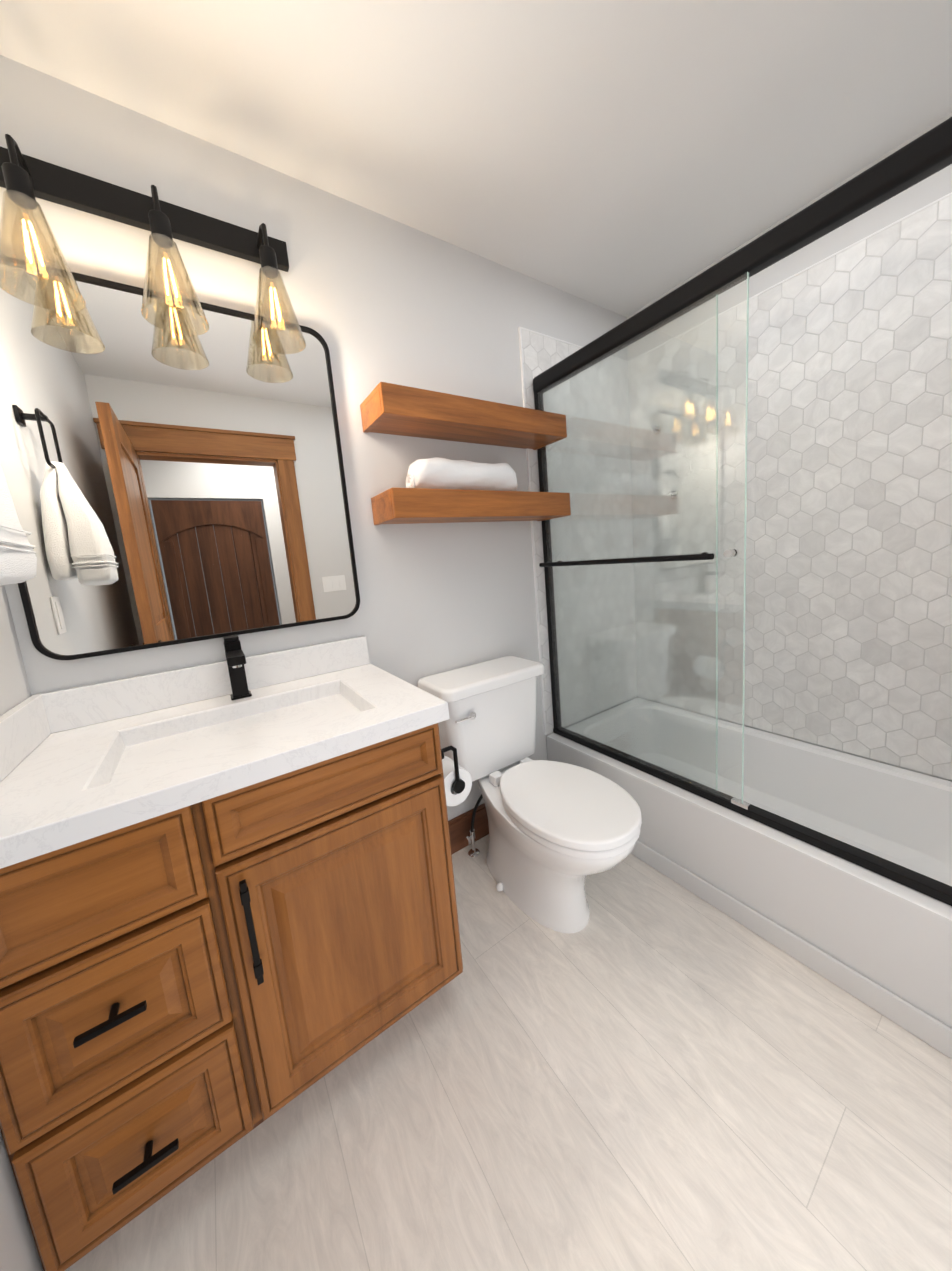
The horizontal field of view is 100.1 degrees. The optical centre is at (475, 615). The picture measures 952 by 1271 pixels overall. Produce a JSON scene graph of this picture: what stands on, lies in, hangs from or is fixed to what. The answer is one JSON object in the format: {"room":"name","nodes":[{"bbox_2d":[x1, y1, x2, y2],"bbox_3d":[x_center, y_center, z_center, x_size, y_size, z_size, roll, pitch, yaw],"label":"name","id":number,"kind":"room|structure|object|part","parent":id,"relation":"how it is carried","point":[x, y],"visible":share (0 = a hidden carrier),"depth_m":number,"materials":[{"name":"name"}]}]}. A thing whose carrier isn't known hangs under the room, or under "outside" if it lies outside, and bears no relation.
{"room":"bathroom","nodes":[
{"label":"bathroom","id":0,"kind":"room"},
{"bbox_2d":[0,585,68,1270],"bbox_3d":[-0.637,0.056,0.136,0.120,2.440,1.900,-10,10,-33],"label":"wall","id":1,"kind":"structure","parent":0,"point":[18,1250],"depth_m":0.65,"materials":[{"name":"white paint"}]},
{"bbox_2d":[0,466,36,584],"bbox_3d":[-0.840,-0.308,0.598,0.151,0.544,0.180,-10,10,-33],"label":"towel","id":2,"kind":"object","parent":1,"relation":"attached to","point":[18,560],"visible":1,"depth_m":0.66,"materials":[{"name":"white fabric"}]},
{"bbox_2d":[0,55,636,820],"bbox_3d":[-0.143,-0.201,1.668,2.680,2.440,0.120,-10,10,-33],"label":"wall","id":3,"kind":"structure","parent":0,"point":[376,299],"depth_m":1.39,"materials":[{"name":"white paint"}]},
{"bbox_2d":[0,134,305,353],"bbox_3d":[-0.775,-0.904,0.992,0.625,0.340,0.194,-10,10,-33],"label":"sconce","id":4,"kind":"object","parent":3,"relation":"attached to","point":[25,180],"visible":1,"depth_m":0.96,"materials":[{"name":"black metal"}]},
{"bbox_3d":[-0.988,-0.967,0.865,0.011,0.086,0.105,-10,10,-33],"label":"arm","id":5,"kind":"part","parent":4,"relation":"part of"},
{"bbox_2d":[1,162,37,209],"bbox_3d":[-0.957,-0.897,0.836,0.042,0.060,0.042,-10,10,-33],"label":"socket","id":6,"kind":"object","parent":4,"relation":"attached to","point":[18,182],"depth_m":0.82,"materials":[{"name":"black metal"}]},
{"bbox_3d":[-0.948,-0.788,0.851,0.137,0.178,0.137,-10,10,-33],"label":"lamp shade","id":7,"kind":"part","parent":4,"relation":"part of","materials":[{"name":"clear glass"}]},
{"bbox_3d":[-0.793,-1.002,0.993,0.011,0.086,0.105,-10,10,-33],"label":"arm","id":8,"kind":"part","parent":4,"relation":"part of"},
{"bbox_2d":[148,209,173,248],"bbox_3d":[-0.762,-0.932,0.964,0.042,0.060,0.042,-10,10,-33],"label":"socket","id":9,"kind":"object","parent":4,"relation":"attached to","point":[160,226],"depth_m":0.95,"materials":[{"name":"black metal"}]},
{"bbox_3d":[-0.752,-0.822,0.980,0.137,0.178,0.137,-10,10,-33],"label":"lamp shade","id":10,"kind":"part","parent":4,"relation":"part of","materials":[{"name":"clear glass"}]},
{"bbox_3d":[-0.599,-1.036,1.121,0.011,0.086,0.105,-10,10,-33],"label":"arm","id":11,"kind":"part","parent":4,"relation":"part of"},
{"bbox_2d":[258,245,278,278],"bbox_3d":[-0.568,-0.966,1.092,0.042,0.060,0.042,-10,10,-33],"label":"socket","id":12,"kind":"object","parent":4,"relation":"attached to","point":[268,259],"depth_m":1.08,"materials":[{"name":"black metal"}]},
{"bbox_3d":[-0.558,-0.856,1.107,0.137,0.178,0.137,-10,10,-33],"label":"lamp shade","id":13,"kind":"part","parent":4,"relation":"part of","materials":[{"name":"clear glass"}]},
{"bbox_2d":[0,256,359,659],"bbox_3d":[-0.778,-0.395,1.132,0.803,0.924,0.028,-10,10,-33],"label":"mirror","id":14,"kind":"object","parent":3,"relation":"attached to","point":[166,488],"visible":0.92,"depth_m":1.08,"materials":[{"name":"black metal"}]},
{"bbox_2d":[30,635,369,735],"bbox_3d":[-0.739,0.186,1.210,0.837,0.102,0.021,-10,10,-33],"label":"backsplash","id":15,"kind":"structure","parent":3,"relation":"attached to","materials":[{"name":"white stone"}]},
{"bbox_2d":[360,382,566,449],"bbox_3d":[-0.011,-0.733,1.519,0.803,0.090,0.199,-10,10,-33],"label":"floating shelf","id":16,"kind":"object","parent":3,"relation":"attached to","point":[392,409],"visible":1,"depth_m":1.41,"materials":[{"name":"brown wood"}]},
{"bbox_2d":[449,807,488,853],"bbox_3d":[0.024,0.935,1.794,0.836,0.135,0.016,-10,10,-33],"label":"baseboard","id":17,"kind":"structure","parent":3,"relation":"attached to","point":[459,830],"depth_m":1.74,"materials":[{"name":"brown wood"}]},
{"bbox_2d":[448,803,484,824],"bbox_3d":[0.016,0.861,1.786,0.836,0.015,0.011,-10,10,-33],"label":"cap","id":18,"kind":"object","parent":17,"relation":"on","point":[461,816],"visible":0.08,"depth_m":1.74,"materials":[{"name":"brown wood"}]},
{"bbox_2d":[371,487,570,524],"bbox_3d":[0.016,-0.422,1.563,0.803,0.095,0.199,-10,10,-33],"label":"floating shelf","id":19,"kind":"object","parent":3,"relation":"attached to","point":[393,505],"visible":1,"depth_m":1.43,"materials":[{"name":"brown wood"}]},
{"bbox_2d":[406,457,516,490],"bbox_3d":[-0.045,-0.522,1.508,0.460,0.124,0.136,-10,10,-33],"label":"towel","id":20,"kind":"object","parent":19,"relation":"on","point":[436,473],"visible":0.81,"depth_m":1.44,"materials":[{"name":"white fabric"}]},
{"bbox_2d":[518,327,545,734],"bbox_3d":[0.266,-0.325,1.854,0.006,1.867,0.011,-10,10,-33],"label":"trim","id":21,"kind":"structure","parent":3,"relation":"attached to","point":[531,522],"depth_m":1.86,"materials":[{"name":"white plastic"}]},
{"bbox_2d":[534,392,561,728],"bbox_3d":[0.757,-0.171,1.281,0.034,1.593,1.504,-10,10,-33],"label":"frame","id":22,"kind":"object","parent":3,"relation":"attached to","point":[548,579],"visible":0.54,"depth_m":1.90,"materials":[{"name":"black metal"}]},
{"bbox_2d":[521,327,627,362],"bbox_3d":[0.502,-1.299,1.931,0.751,0.006,0.011,-10,10,-33],"label":"trim","id":23,"kind":"structure","parent":3,"relation":"attached to","point":[562,341],"depth_m":1.84,"materials":[{"name":"white plastic"}]},
{"bbox_2d":[521,329,636,734],"bbox_3d":[0.579,-0.378,2.061,0.751,1.861,0.009,-10,10,-33],"label":"wall tile","id":24,"kind":"structure","parent":3,"relation":"attached to","point":[541,353],"depth_m":2.05,"materials":[{"name":"white tile"}]},
{"bbox_2d":[542,294,717,790],"bbox_3d":[0.566,-0.197,1.582,0.008,1.584,0.739,-10,10,-33],"label":"glass","id":25,"kind":"object","parent":3,"relation":"hanging from","point":[654,539],"depth_m":1.47,"materials":[{"name":"clear glass"}]},
{"bbox_3d":[0.772,-0.171,1.277,0.008,1.584,0.002,-10,10,-33],"label":"shower rail glass edge","id":26,"kind":"part","parent":25,"relation":"part of","materials":[{"name":"clear glass"}]},
{"bbox_2d":[538,272,748,802],"bbox_3d":[0.562,-0.189,1.528,0.032,1.584,0.832,-10,10,-33],"label":"glass","id":27,"kind":"object","parent":3,"relation":"hanging from","point":[609,609],"depth_m":1.39,"materials":[{"name":"clear glass"}]},
{"bbox_3d":[0.768,-0.188,1.207,0.024,0.024,0.024,-10,10,-33],"label":"outer shower rail knob","id":28,"kind":"part","parent":27,"relation":"part of","materials":[{"name":"metal"}]},
{"bbox_3d":[0.804,-0.162,1.190,0.008,1.584,0.002,-10,10,-33],"label":"shower rail glass edge","id":29,"kind":"part","parent":27,"relation":"part of","materials":[{"name":"clear glass"}]},
{"bbox_2d":[533,117,951,392],"bbox_3d":[0.690,-0.973,1.168,0.056,0.068,1.504,-10,10,-33],"label":"header","id":30,"kind":"object","parent":3,"relation":"attached to","point":[918,159],"visible":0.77,"depth_m":1.00,"materials":[{"name":"black metal"}]},
{"bbox_2d":[0,0,951,316],"bbox_3d":[0.620,-1.322,0.172,5.200,0.060,3.290,-10,10,-33],"label":"ceiling","id":31,"kind":"structure","parent":0,"point":[624,158],"depth_m":1.07,"materials":[{"name":"paint"}]},
{"bbox_2d":[68,834,951,1270],"bbox_3d":[0.828,1.145,0.520,5.200,0.060,3.290,-10,10,-33],"label":"floor","id":32,"kind":"structure","parent":0,"point":[648,1068],"depth_m":0.86,"materials":[{"name":"beige tile"}]},
{"bbox_2d":[0,635,471,1270],"bbox_3d":[-0.487,0.601,1.074,0.984,1.079,0.586,-10,10,-33],"label":"bathroom vanity","id":33,"kind":"object","parent":32,"relation":"on","point":[228,911],"visible":1,"depth_m":0.79,"materials":[{"name":"brown wood"}]},
{"bbox_3d":[-0.642,0.457,0.661,0.302,0.193,0.021,-10,10,-33],"label":"drawer","id":34,"kind":"part","parent":33,"relation":"part of","materials":[{"name":"brown wood"}]},
{"bbox_3d":[-0.602,0.674,0.658,0.090,0.011,0.011,-10,10,-33],"label":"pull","id":35,"kind":"part","parent":33,"relation":"part of","materials":[{"name":"black metal"}]},
{"bbox_3d":[-0.611,0.673,0.671,0.011,0.012,0.032,-10,10,-33],"label":"pull post","id":36,"kind":"part","parent":33,"relation":"part of","materials":[{"name":"black metal"}]},
{"bbox_3d":[-0.622,0.696,0.695,0.302,0.262,0.021,-10,10,-33],"label":"drawer","id":37,"kind":"part","parent":33,"relation":"part of","materials":[{"name":"brown wood"}]},
{"bbox_3d":[-0.600,0.962,0.733,0.302,0.250,0.021,-10,10,-33],"label":"drawer","id":38,"kind":"part","parent":33,"relation":"part of","materials":[{"name":"brown wood"}]},
{"bbox_3d":[-0.577,0.965,0.699,0.090,0.011,0.011,-10,10,-33],"label":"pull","id":39,"kind":"part","parent":33,"relation":"part of","materials":[{"name":"black metal"}]},
{"bbox_3d":[-0.586,0.964,0.712,0.011,0.012,0.032,-10,10,-33],"label":"pull post","id":40,"kind":"part","parent":33,"relation":"part of","materials":[{"name":"black metal"}]},
{"bbox_2d":[0,662,449,901],"bbox_3d":[-0.574,0.304,0.997,0.843,0.100,0.575,-10,10,-33],"label":"countertop","id":41,"kind":"structure","parent":33,"relation":"on","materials":[{"name":"white stone"}]},
{"bbox_2d":[223,635,251,700],"bbox_3d":[-0.672,0.154,1.121,0.052,0.178,0.175,-10,10,-33],"label":"faucet","id":42,"kind":"object","parent":41,"relation":"on","point":[237,669],"depth_m":1.15,"materials":[{"name":"black metal"}]},
{"bbox_3d":[-0.447,0.532,0.769,0.009,0.009,0.030,-10,10,-33],"label":"pull door post","id":43,"kind":"part","parent":33,"relation":"part of","materials":[{"name":"black metal"}]},
{"bbox_3d":[-0.432,0.612,0.767,0.011,0.220,0.011,-10,10,-33],"label":"pull door","id":44,"kind":"part","parent":33,"relation":"part of","materials":[{"name":"black metal"}]},
{"bbox_3d":[-0.433,0.690,0.791,0.009,0.009,0.030,-10,10,-33],"label":"pull door post","id":45,"kind":"part","parent":33,"relation":"part of","materials":[{"name":"black metal"}]},
{"bbox_3d":[-0.300,0.370,0.885,0.496,0.140,0.021,-10,10,-33],"label":"drawer","id":46,"kind":"part","parent":33,"relation":"part of","materials":[{"name":"brown wood"}]},
{"bbox_3d":[-0.269,0.738,0.937,0.496,0.580,0.021,-10,10,-33],"label":"door","id":47,"kind":"part","parent":33,"relation":"part of","materials":[{"name":"brown wood"}]},
{"bbox_3d":[-0.118,0.447,1.222,0.068,0.138,0.146,-10,10,-33],"label":"arm","id":48,"kind":"part","parent":33,"relation":"part of"},
{"bbox_2d":[418,656,641,932],"bbox_3d":[0.207,0.634,1.426,0.486,0.801,0.772,-10,10,-33],"label":"toilet","id":49,"kind":"object","parent":32,"relation":"on","point":[559,832],"visible":0.9,"depth_m":1.38,"materials":[{"name":"white ceramic"}]},
{"bbox_3d":[-0.038,0.368,1.415,0.081,0.009,0.009,-10,10,-33],"label":"lever arm","id":50,"kind":"part","parent":49,"relation":"part of"},
{"bbox_3d":[-0.034,0.938,1.661,0.012,0.036,0.035,-10,10,-33],"label":"valve handle","id":51,"kind":"part","parent":49,"relation":"part of","materials":[{"name":"silver metal"}]},
{"bbox_3d":[-0.022,0.934,1.681,0.037,0.012,0.030,-10,10,-33],"label":"valve stem","id":52,"kind":"part","parent":49,"relation":"part of","materials":[{"name":"silver metal"}]},
{"bbox_3d":[0.042,0.433,1.622,0.448,0.340,0.214,-10,10,-33],"label":"tank","id":53,"kind":"part","parent":49,"relation":"part of","materials":[{"name":"white ceramic"}]},
{"bbox_3d":[0.029,0.242,1.592,0.486,0.045,0.243,-10,10,-33],"label":"tank lid","id":54,"kind":"part","parent":49,"relation":"part of","materials":[{"name":"white ceramic"}]},
{"bbox_3d":[0.242,0.831,1.445,0.366,0.402,0.722,-10,10,-33],"label":"bowl","id":55,"kind":"part","parent":49,"relation":"part of","materials":[{"name":"white ceramic"}]},
{"bbox_3d":[0.288,0.599,1.312,0.368,0.027,0.499,-10,10,-33],"label":"lid","id":56,"kind":"part","parent":49,"relation":"part of","materials":[{"name":"white plastic"}]},
{"bbox_2d":[546,698,951,1058],"bbox_3d":[1.089,0.768,1.587,0.771,0.345,1.517,-10,10,-33],"label":"bathtub","id":57,"kind":"object","parent":32,"relation":"on","point":[880,944],"visible":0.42,"depth_m":1.37,"materials":[{"name":"white ceramic"}]},
{"bbox_2d":[553,727,951,905],"bbox_3d":[0.824,0.628,1.393,0.042,0.026,1.504,-10,10,-33],"label":"track","id":58,"kind":"object","parent":57,"relation":"on","point":[921,883],"visible":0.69,"depth_m":1.18,"materials":[{"name":"black metal"}]},
{"bbox_2d":[731,798,749,809],"bbox_3d":[0.866,0.616,1.304,0.017,0.014,0.050,-10,10,-33],"label":"guide","id":59,"kind":"object","parent":58,"relation":"on","point":[744,805],"visible":0.98,"depth_m":1.30,"materials":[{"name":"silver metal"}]},
{"bbox_2d":[626,112,951,781],"bbox_3d":[1.478,-0.318,1.529,0.120,2.440,1.900,-10,10,-33],"label":"wall","id":60,"kind":"structure","parent":0,"point":[925,192],"depth_m":1.47,"materials":[{"name":"white paint"}]},
{"bbox_2d":[628,195,951,779],"bbox_3d":[1.336,-0.378,1.610,0.009,1.861,1.600,-10,10,-33],"label":"wall tile","id":61,"kind":"structure","parent":60,"relation":"attached to","point":[848,628],"depth_m":1.55,"materials":[{"name":"white tile"}]},
{"bbox_2d":[652,426,659,433],"bbox_3d":[0.916,-0.951,2.040,0.049,0.032,0.032,-10,10,-33],"label":"hook","id":62,"kind":"object","parent":61,"relation":"attached to","point":[655,430],"depth_m":2.04,"materials":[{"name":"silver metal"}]},
{"bbox_2d":[669,491,677,498],"bbox_3d":[0.992,-0.609,2.016,0.049,0.032,0.032,-10,10,-33],"label":"hook","id":63,"kind":"object","parent":61,"relation":"attached to","point":[675,495],"depth_m":2.02,"materials":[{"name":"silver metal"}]},
{"bbox_2d":[628,192,951,361],"bbox_3d":[1.260,-1.298,1.476,0.011,0.006,1.591,-10,10,-33],"label":"trim","id":64,"kind":"structure","parent":60,"relation":"attached to","point":[899,220],"depth_m":1.45,"materials":[{"name":"white plastic"}]},
{"bbox_3d":[0.710,-0.187,1.271,0.052,0.016,0.016,-10,10,-33],"label":"post","id":65,"kind":"object","parent":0,"visible":0},
{"bbox_2d":[539,553,713,566],"bbox_3d":[0.509,-0.205,1.524,0.019,0.019,0.755,-10,10,-33],"label":"towel bar","id":66,"kind":"object","parent":65,"relation":"attached to","point":[709,556],"visible":0.88,"depth_m":1.42,"materials":[{"name":"black metal"}]}
]}

